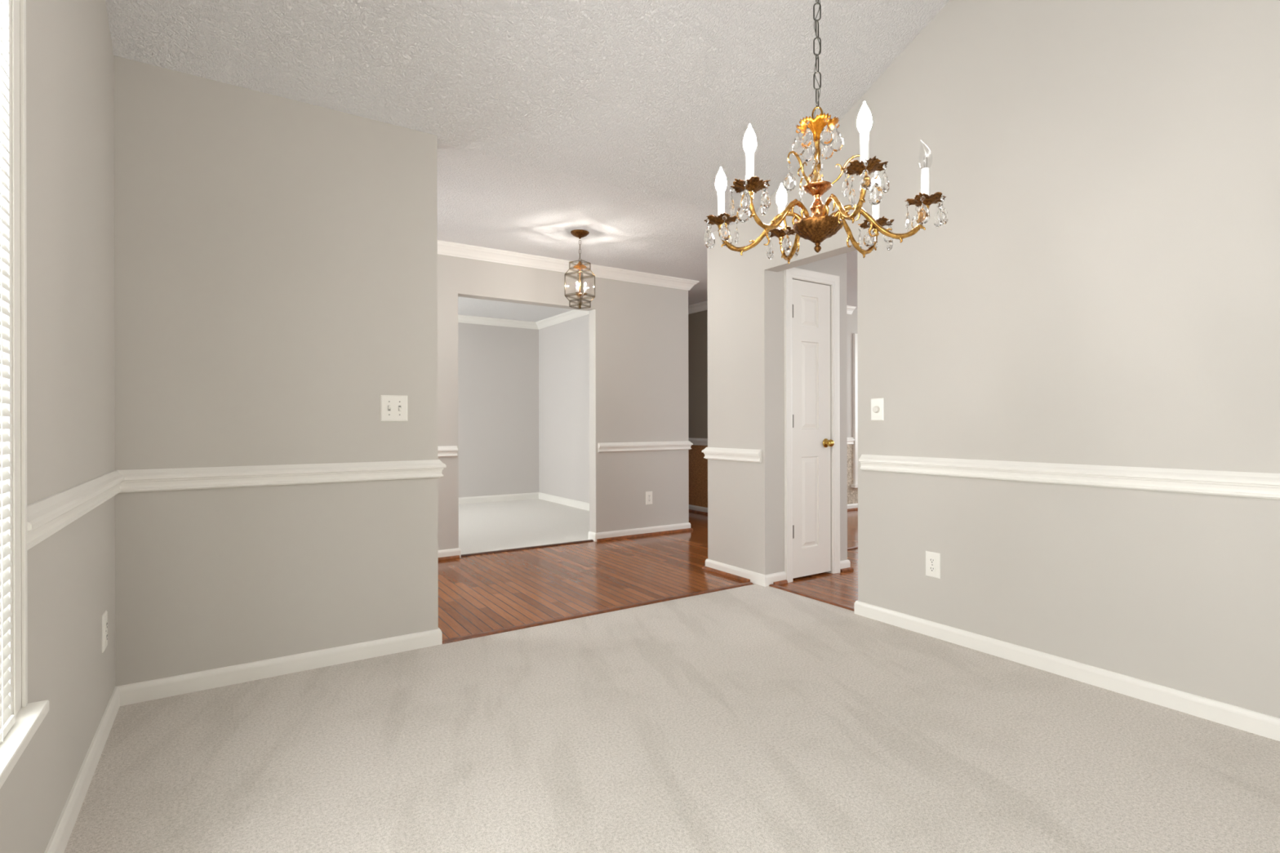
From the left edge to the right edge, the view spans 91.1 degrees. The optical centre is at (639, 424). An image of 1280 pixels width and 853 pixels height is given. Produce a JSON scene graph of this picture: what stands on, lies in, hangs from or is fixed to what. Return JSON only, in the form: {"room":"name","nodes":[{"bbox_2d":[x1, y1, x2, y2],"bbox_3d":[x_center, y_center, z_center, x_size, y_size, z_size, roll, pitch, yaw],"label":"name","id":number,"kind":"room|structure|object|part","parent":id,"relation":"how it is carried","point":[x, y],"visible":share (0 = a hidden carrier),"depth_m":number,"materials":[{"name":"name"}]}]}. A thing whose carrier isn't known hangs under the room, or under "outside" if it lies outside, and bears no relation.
{"room":"dining room","nodes":[
{"label":"dining room","id":0,"kind":"room"},
{"bbox_2d":[0,0,115,852],"bbox_3d":[-0.991,-1.095,0.754,0.120,4.334,3.846,0,0,-33],"label":"wall","id":1,"kind":"structure","parent":0,"point":[70,57],"depth_m":1.67,"materials":[{"name":"grey paint"}]},
{"bbox_2d":[0,0,48,788],"bbox_3d":[-0.932,-0.290,0.718,0.175,1.724,1.164,0,0,-33],"label":"window","id":2,"kind":"structure","parent":1,"relation":"in","point":[28,717],"depth_m":1.18,"materials":[{"name":"white paint"}]},
{"bbox_2d":[0,0,15,742],"bbox_3d":[-0.889,-0.270,0.745,0.029,1.632,0.957,0,0,-33],"label":"window blind","id":3,"kind":"object","parent":2,"relation":"attached to","point":[7,720],"visible":1,"depth_m":1.12,"materials":[{"name":"white"}]},
{"bbox_3d":[-0.895,-0.265,0.753,0.029,1.610,0.739,0,0,-33],"label":"ladder cord","id":4,"kind":"part","parent":3,"relation":"part of","materials":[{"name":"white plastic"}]},
{"bbox_3d":[-0.887,0.538,0.745,0.018,0.016,0.957,0,0,-33],"label":"rail","id":5,"kind":"part","parent":3,"relation":"part of","materials":[{"name":"white plastic"}]},
{"bbox_3d":[-0.894,-0.302,0.741,0.025,1.699,1.148,0,0,-33],"label":"casing","id":6,"kind":"part","parent":2,"relation":"part of","materials":[{"name":"white paint"}]},
{"bbox_3d":[-0.901,0.559,0.738,0.105,0.025,1.164,0,0,-33],"label":"sill","id":7,"kind":"part","parent":2,"relation":"part of","materials":[{"name":"white paint"}]},
{"bbox_2d":[102,610,107,653],"bbox_3d":[-1.818,0.704,2.137,0.009,0.124,0.076,0,0,-33],"label":"wall outlet","id":8,"kind":"object","parent":1,"relation":"attached to","point":[104,616],"visible":1,"depth_m":2.12,"materials":[{"name":"white plastic"}]},
{"bbox_2d":[105,631,107,642],"bbox_3d":[-1.816,0.725,2.138,0.003,0.029,0.035,0,0,-33],"label":"receptacle","id":9,"kind":"object","parent":8,"relation":"attached to","point":[106,633],"depth_m":2.13,"materials":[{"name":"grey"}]},
{"bbox_2d":[105,620,107,630],"bbox_3d":[-1.816,0.683,2.138,0.003,0.029,0.035,0,0,-33],"label":"receptacle","id":10,"kind":"object","parent":8,"relation":"attached to","point":[106,621],"depth_m":2.13,"materials":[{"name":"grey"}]},
{"bbox_2d":[26,459,446,550],"bbox_3d":[-1.113,0.213,2.171,1.226,0.085,1.481,0,0,-33],"label":"trim","id":11,"kind":"structure","parent":1,"relation":"attached to","point":[47,516],"depth_m":2.47,"materials":[{"name":"white paint"}]},
{"bbox_2d":[114,55,438,686],"bbox_3d":[-1.501,-0.167,2.731,1.194,2.480,0.120,0,0,-33],"label":"wall","id":12,"kind":"structure","parent":0,"point":[276,257],"depth_m":2.61,"materials":[{"name":"grey paint"}]},
{"bbox_2d":[380,395,407,421],"bbox_3d":[-1.130,-0.073,2.893,0.118,0.120,0.017,0,0,-33],"label":"light switch","id":13,"kind":"object","parent":12,"relation":"attached to","point":[393,407],"visible":1,"depth_m":2.89,"materials":[{"name":"white plastic"}]},
{"bbox_2d":[442,582,753,644],"bbox_3d":[-0.115,1.047,3.577,2.017,0.014,0.046,0,0,-33],"label":"trim","id":14,"kind":"structure","parent":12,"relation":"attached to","point":[622,607],"depth_m":3.44,"materials":[{"name":"brown wood"}]},
{"bbox_2d":[44,600,1279,852],"bbox_3d":[0.456,1.015,1.744,3.377,0.076,3.916,0,0,-33],"label":"baseboard","id":15,"kind":"structure","parent":12,"relation":"attached to","point":[142,691],"depth_m":2.50,"materials":[{"name":"white paint"}]},
{"bbox_2d":[457,314,589,502],"bbox_3d":[-2.582,-0.209,6.317,5.026,2.570,3.268,0,0,-33],"label":"wall","id":16,"kind":"structure","parent":0,"point":[523,393],"depth_m":8.47,"materials":[{"name":"grey paint"}]},
{"bbox_2d":[438,492,589,558],"bbox_3d":[-2.213,1.012,6.406,4.037,0.095,3.282,0,0,-33],"label":"baseboard","id":17,"kind":"structure","parent":16,"relation":"attached to","point":[486,499],"depth_m":8.38,"materials":[{"name":"white paint"}]},
{"bbox_2d":[457,309,589,329],"bbox_3d":[-2.255,-1.385,6.462,4.037,0.097,3.148,0,0,-33],"label":"trim","id":18,"kind":"structure","parent":16,"relation":"attached to","point":[575,313],"depth_m":8.43,"materials":[{"name":"white paint"}]},
{"bbox_2d":[105,0,949,321],"bbox_3d":[0.522,-2.380,5.570,9.400,2.027,10.470,0,0,-33],"label":"ceiling","id":19,"kind":"structure","parent":0,"point":[652,97],"depth_m":3.02,"materials":[{"name":"white paint"}]},
{"bbox_2d":[564,229,595,309],"bbox_3d":[-0.434,-1.114,4.546,0.163,0.560,0.163,0,0,33],"label":"pendant lantern","id":20,"kind":"object","parent":19,"relation":"hanging from","point":[580,233],"visible":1,"depth_m":4.54,"materials":[{"name":"gold metal"}]},
{"bbox_3d":[-0.434,-1.009,4.546,0.158,0.325,0.159,0,0,33],"label":"frame","id":21,"kind":"part","parent":20,"relation":"part of","materials":[{"name":"gold metal"}]},
{"bbox_2d":[703,0,947,263],"bbox_3d":[0.510,-1.398,1.786,0.650,1.819,0.589,0,0,-31],"label":"chandelier","id":22,"kind":"object","parent":19,"relation":"hanging from","point":[816,228],"visible":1,"depth_m":1.75,"materials":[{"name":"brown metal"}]},
{"bbox_3d":[0.246,-0.745,1.908,0.034,0.075,0.034,0,0,24],"label":"bulb","id":23,"kind":"part","parent":22,"relation":"part of","materials":[{"name":"white glass"}]},
{"bbox_3d":[0.286,-0.745,1.635,0.034,0.075,0.034,0,0,-35],"label":"bulb","id":24,"kind":"part","parent":22,"relation":"part of","materials":[{"name":"white glass"}]},
{"bbox_3d":[0.362,-0.564,1.856,0.266,0.118,0.016,0,0,24],"label":"arm","id":25,"kind":"part","parent":22,"relation":"part of","materials":[{"name":"gold metal"}]},
{"bbox_3d":[0.383,-0.564,1.704,0.252,0.118,0.016,0,0,-35],"label":"arm","id":26,"kind":"part","parent":22,"relation":"part of","materials":[{"name":"gold metal"}]},
{"bbox_3d":[0.459,-0.745,2.037,0.034,0.075,0.034,0,0,-11],"label":"bulb","id":27,"kind":"part","parent":22,"relation":"part of","materials":[{"name":"white glass"}]},
{"bbox_3d":[0.480,-0.564,1.929,0.016,0.118,0.232,0,0,-11],"label":"arm","id":28,"kind":"part","parent":22,"relation":"part of","materials":[{"name":"gold metal"}]},
{"bbox_3d":[0.504,-1.558,1.791,0.018,1.378,0.010,0,0,16],"label":"cord","id":29,"kind":"part","parent":22,"relation":"part of","materials":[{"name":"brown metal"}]},
{"bbox_3d":[0.506,-0.757,1.792,0.022,0.172,0.021,0,0,-33],"label":"stem","id":30,"kind":"part","parent":22,"relation":"part of","materials":[{"name":"gold metal"}]},
{"bbox_3d":[0.506,-0.834,1.791,0.120,0.051,0.113,0,0,-33],"label":"crown","id":31,"kind":"part","parent":22,"relation":"part of","materials":[{"name":"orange metal"}]},
{"bbox_3d":[0.506,-0.546,1.791,0.136,0.063,0.136,0,0,-33],"label":"lamp shade","id":32,"kind":"part","parent":22,"relation":"part of","materials":[{"name":"brown metal"}]},
{"bbox_3d":[0.527,-0.564,1.641,0.016,0.118,0.254,0,0,-8],"label":"arm","id":33,"kind":"part","parent":22,"relation":"part of","materials":[{"name":"gold metal"}]},
{"bbox_3d":[0.632,-0.565,1.879,0.256,0.118,0.016,0,0,-35],"label":"arm","id":34,"kind":"part","parent":22,"relation":"part of","materials":[{"name":"gold metal"}]},
{"bbox_3d":[0.544,-0.745,1.522,0.034,0.075,0.034,0,0,-8],"label":"bulb","id":35,"kind":"part","parent":22,"relation":"part of","materials":[{"name":"white glass"}]},
{"bbox_3d":[0.732,-0.746,1.948,0.034,0.075,0.034,0,0,-35],"label":"bulb","id":36,"kind":"part","parent":22,"relation":"part of","materials":[{"name":"white"}]},
{"bbox_3d":[0.665,-0.565,1.764,0.271,0.118,0.016,0,0,10],"label":"arm","id":37,"kind":"part","parent":22,"relation":"part of","materials":[{"name":"gold metal"}]},
{"bbox_2d":[437,253,688,550],"bbox_3d":[-1.651,-0.186,4.902,5.026,2.520,0.120,0,0,-33],"label":"wall","id":38,"kind":"structure","parent":0,"point":[638,332],"depth_m":5.76,"materials":[{"name":"grey paint"}]},
{"bbox_2d":[437,445,457,457],"bbox_3d":[-2.072,0.215,4.534,1.517,0.085,0.031,0,0,-33],"label":"trim","id":39,"kind":"structure","parent":38,"relation":"attached to","point":[446,451],"depth_m":4.91,"materials":[{"name":"white paint"}]},
{"bbox_2d":[438,555,459,560],"bbox_3d":[-2.208,1.048,4.435,1.879,0.025,0.016,0,0,-33],"label":"trim","id":40,"kind":"structure","parent":38,"relation":"attached to","point":[456,557],"depth_m":4.90,"materials":[{"name":"brown wood"}]},
{"bbox_2d":[461,539,593,556],"bbox_3d":[-0.938,1.050,5.345,1.215,0.011,0.041,0,0,-33],"label":"trim","id":41,"kind":"structure","parent":38,"relation":"attached to","point":[587,540],"depth_m":5.31,"materials":[{"name":"brown wood"}]},
{"bbox_2d":[437,240,699,290],"bbox_3d":[-2.409,-1.368,6.894,4.254,0.097,4.435,0,0,-33],"label":"trim","id":42,"kind":"structure","parent":38,"relation":"attached to","point":[446,248],"depth_m":5.38,"materials":[{"name":"white paint"}]},
{"bbox_2d":[588,522,690,542],"bbox_3d":[-0.792,1.018,7.214,1.082,0.076,3.072,0,0,-33],"label":"baseboard","id":43,"kind":"structure","parent":38,"relation":"attached to","point":[592,535],"depth_m":5.88,"materials":[{"name":"white paint"}]},
{"bbox_2d":[596,528,693,542],"bbox_3d":[-0.774,1.045,7.215,1.084,0.025,3.088,0,0,-33],"label":"trim","id":44,"kind":"structure","parent":38,"relation":"attached to","point":[686,529],"depth_m":5.90,"materials":[{"name":"brown wood"}]},
{"bbox_2d":[597,440,693,452],"bbox_3d":[-0.009,0.210,6.070,1.062,0.085,0.331,0,0,-33],"label":"trim","id":45,"kind":"structure","parent":38,"relation":"attached to","point":[680,445],"depth_m":5.91,"materials":[{"name":"white paint"}]},
{"bbox_2d":[645,491,652,504],"bbox_3d":[0.087,0.702,5.966,0.076,0.124,0.009,0,0,-33],"label":"wall outlet","id":46,"kind":"object","parent":38,"relation":"attached to","point":[648,494],"visible":1,"depth_m":5.96,"materials":[{"name":"white plastic"}]},
{"bbox_2d":[63,498,1279,852],"bbox_3d":[0.524,1.079,5.578,9.400,0.060,10.450,0,0,-33],"label":"floor","id":47,"kind":"structure","parent":0,"point":[752,718],"depth_m":2.07,"materials":[{"name":"carpet"}]},
{"bbox_2d":[688,310,707,438],"bbox_3d":[-0.380,-0.214,8.420,0.964,2.570,4.510,0,0,-33],"label":"wall","id":48,"kind":"structure","parent":0,"point":[697,322],"depth_m":7.48,"materials":[{"name":"beige paint"}]},
{"bbox_2d":[688,300,856,314],"bbox_3d":[0.681,-1.383,8.953,1.755,0.097,4.388,0,0,-33],"label":"trim","id":49,"kind":"structure","parent":48,"relation":"attached to","point":[701,306],"depth_m":7.47,"materials":[{"name":"white paint"}]},
{"bbox_2d":[688,507,857,515],"bbox_3d":[0.790,1.041,9.050,1.941,0.025,4.341,0,0,-33],"label":"trim","id":50,"kind":"structure","parent":48,"relation":"attached to","point":[854,508],"depth_m":7.52,"materials":[{"name":"brown wood"}]},
{"bbox_2d":[688,444,707,507],"bbox_3d":[0.010,0.660,8.616,0.100,0.820,4.410,0,0,-33],"label":"cabinet","id":51,"kind":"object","parent":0,"point":[698,464],"depth_m":7.48,"materials":[{"name":"brown wood"}]},
{"bbox_2d":[688,437,854,445],"bbox_3d":[0.701,0.209,8.992,1.731,0.085,4.341,0,0,-33],"label":"trim","id":52,"kind":"structure","parent":51,"relation":"attached to","point":[699,442],"depth_m":7.48,"materials":[{"name":"white paint"}]},
{"bbox_2d":[688,502,857,512],"bbox_3d":[0.793,1.014,9.061,1.924,0.076,4.324,0,0,-33],"label":"baseboard","id":53,"kind":"structure","parent":51,"relation":"attached to","point":[851,505],"depth_m":7.54,"materials":[{"name":"white paint"}]},
{"bbox_2d":[777,253,847,573],"bbox_3d":[1.037,-0.192,4.567,0.700,2.520,0.578,0,0,-33],"label":"wall","id":54,"kind":"structure","parent":0,"point":[836,265],"depth_m":4.41,"materials":[{"name":"grey paint"}]},
{"bbox_2d":[773,579,787,585],"bbox_3d":[0.922,1.041,4.116,0.117,0.025,0.016,0,0,-33],"label":"trim","id":55,"kind":"structure","parent":54,"relation":"attached to","point":[781,582],"depth_m":4.11,"materials":[{"name":"brown wood"}]},
{"bbox_2d":[783,267,839,582],"bbox_3d":[1.187,0.001,4.308,0.538,2.100,0.019,0,0,-33],"label":"trim","id":56,"kind":"structure","parent":54,"relation":"attached to","point":[793,273],"depth_m":4.28,"materials":[{"name":"white paint"}]},
{"bbox_2d":[792,279,834,578],"bbox_3d":[1.183,0.031,4.306,0.400,2.009,0.097,0,0,-33],"label":"door","id":57,"kind":"structure","parent":54,"relation":"in","point":[812,442],"depth_m":4.32,"materials":[{"name":"white paint"}]},
{"bbox_3d":[1.318,0.132,4.373,0.064,0.064,0.062,0,0,-33],"label":"knob","id":58,"kind":"part","parent":57,"relation":"part of","materials":[{"name":"gold metal"}]},
{"bbox_2d":[840,560,850,572],"bbox_3d":[1.303,1.013,4.732,0.108,0.076,0.592,0,0,-33],"label":"baseboard","id":59,"kind":"structure","parent":54,"relation":"attached to","point":[845,563],"depth_m":4.48,"materials":[{"name":"white paint"}]},
{"bbox_2d":[840,567,853,573],"bbox_3d":[1.315,1.040,4.729,0.125,0.025,0.609,0,0,-33],"label":"trim","id":60,"kind":"structure","parent":54,"relation":"attached to","point":[848,569],"depth_m":4.47,"materials":[{"name":"brown wood"}]},
{"bbox_2d":[847,546,857,550],"bbox_3d":[2.178,1.043,5.562,2.254,0.008,0.046,0,0,-33],"label":"trim","id":61,"kind":"structure","parent":54,"relation":"attached to","point":[855,547],"depth_m":5.29,"materials":[{"name":"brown wood"}]},
{"bbox_2d":[846,308,857,504],"bbox_3d":[2.659,-0.221,7.779,3.410,2.570,0.100,0,0,-33],"label":"wall","id":62,"kind":"structure","parent":0,"point":[851,319],"depth_m":7.66,"materials":[{"name":"grey paint"}]},
{"bbox_2d":[851,333,857,488],"bbox_3d":[3.003,-0.167,7.910,0.990,1.880,0.060,0,0,-33],"label":"trim","id":63,"kind":"structure","parent":62,"relation":"attached to","point":[855,485],"depth_m":7.67,"materials":[{"name":"white paint"}]},
{"bbox_2d":[706,0,1279,718],"bbox_3d":[1.713,-1.101,2.794,0.115,4.334,4.286,0,0,-33],"label":"wall","id":64,"kind":"structure","parent":0,"point":[1100,285],"depth_m":2.61,"materials":[{"name":"grey paint"}]},
{"bbox_2d":[702,565,750,582],"bbox_3d":[0.721,1.041,4.450,0.331,0.025,0.486,0,0,-33],"label":"trim","id":65,"kind":"structure","parent":64,"relation":"attached to","point":[706,568],"depth_m":4.34,"materials":[{"name":"brown wood"}]},
{"bbox_2d":[702,447,761,462],"bbox_3d":[0.662,0.209,4.356,0.131,0.085,0.581,0,0,-33],"label":"trim","id":66,"kind":"structure","parent":64,"relation":"attached to","point":[711,453],"depth_m":4.29,"materials":[{"name":"white paint"}]},
{"bbox_2d":[705,559,786,586],"bbox_3d":[0.771,1.014,4.391,0.314,0.076,0.607,0,0,-33],"label":"baseboard","id":67,"kind":"object","parent":64,"relation":"attached to","point":[765,580],"visible":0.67,"depth_m":4.16,"materials":[{"name":"white paint"}]},
{"bbox_2d":[768,583,853,611],"bbox_3d":[1.044,1.045,3.793,0.046,0.014,0.686,0,0,-33],"label":"trim","id":68,"kind":"structure","parent":64,"relation":"attached to","point":[781,588],"depth_m":3.77,"materials":[{"name":"brown wood"}]},
{"bbox_2d":[871,398,884,420],"bbox_3d":[1.262,-0.079,3.359,0.022,0.120,0.078,0,0,-33],"label":"dimmer switch","id":69,"kind":"object","parent":64,"relation":"attached to","point":[877,404],"visible":1,"depth_m":3.35,"materials":[{"name":"white plastic"}]},
{"bbox_3d":[1.260,-0.079,3.357,0.016,0.037,0.037,0,0,-33],"label":"dimmer knob","id":70,"kind":"part","parent":69,"relation":"part of","materials":[{"name":"white plastic"}]},
{"bbox_2d":[925,551,940,578],"bbox_3d":[1.442,0.694,3.099,0.009,0.124,0.076,0,0,-33],"label":"wall outlet","id":71,"kind":"object","parent":64,"relation":"attached to","point":[932,559],"visible":1,"depth_m":3.09,"materials":[{"name":"white plastic"}]},
{"bbox_2d":[928,565,935,572],"bbox_3d":[1.441,0.714,3.098,0.003,0.029,0.035,0,0,-33],"label":"receptacle","id":72,"kind":"object","parent":71,"relation":"attached to","point":[931,568],"depth_m":3.10,"materials":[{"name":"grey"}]},
{"bbox_2d":[928,557,935,564],"bbox_3d":[1.440,0.673,3.098,0.003,0.029,0.035,0,0,-33],"label":"receptacle","id":73,"kind":"object","parent":71,"relation":"attached to","point":[931,560],"depth_m":3.10,"materials":[{"name":"white plastic"}]},
{"bbox_2d":[858,454,1279,499],"bbox_3d":[2.019,0.206,2.200,0.031,0.085,2.958,0,0,-33],"label":"trim","id":74,"kind":"structure","parent":64,"relation":"attached to","point":[1231,483],"depth_m":2.50,"materials":[{"name":"white paint"}]}
]}

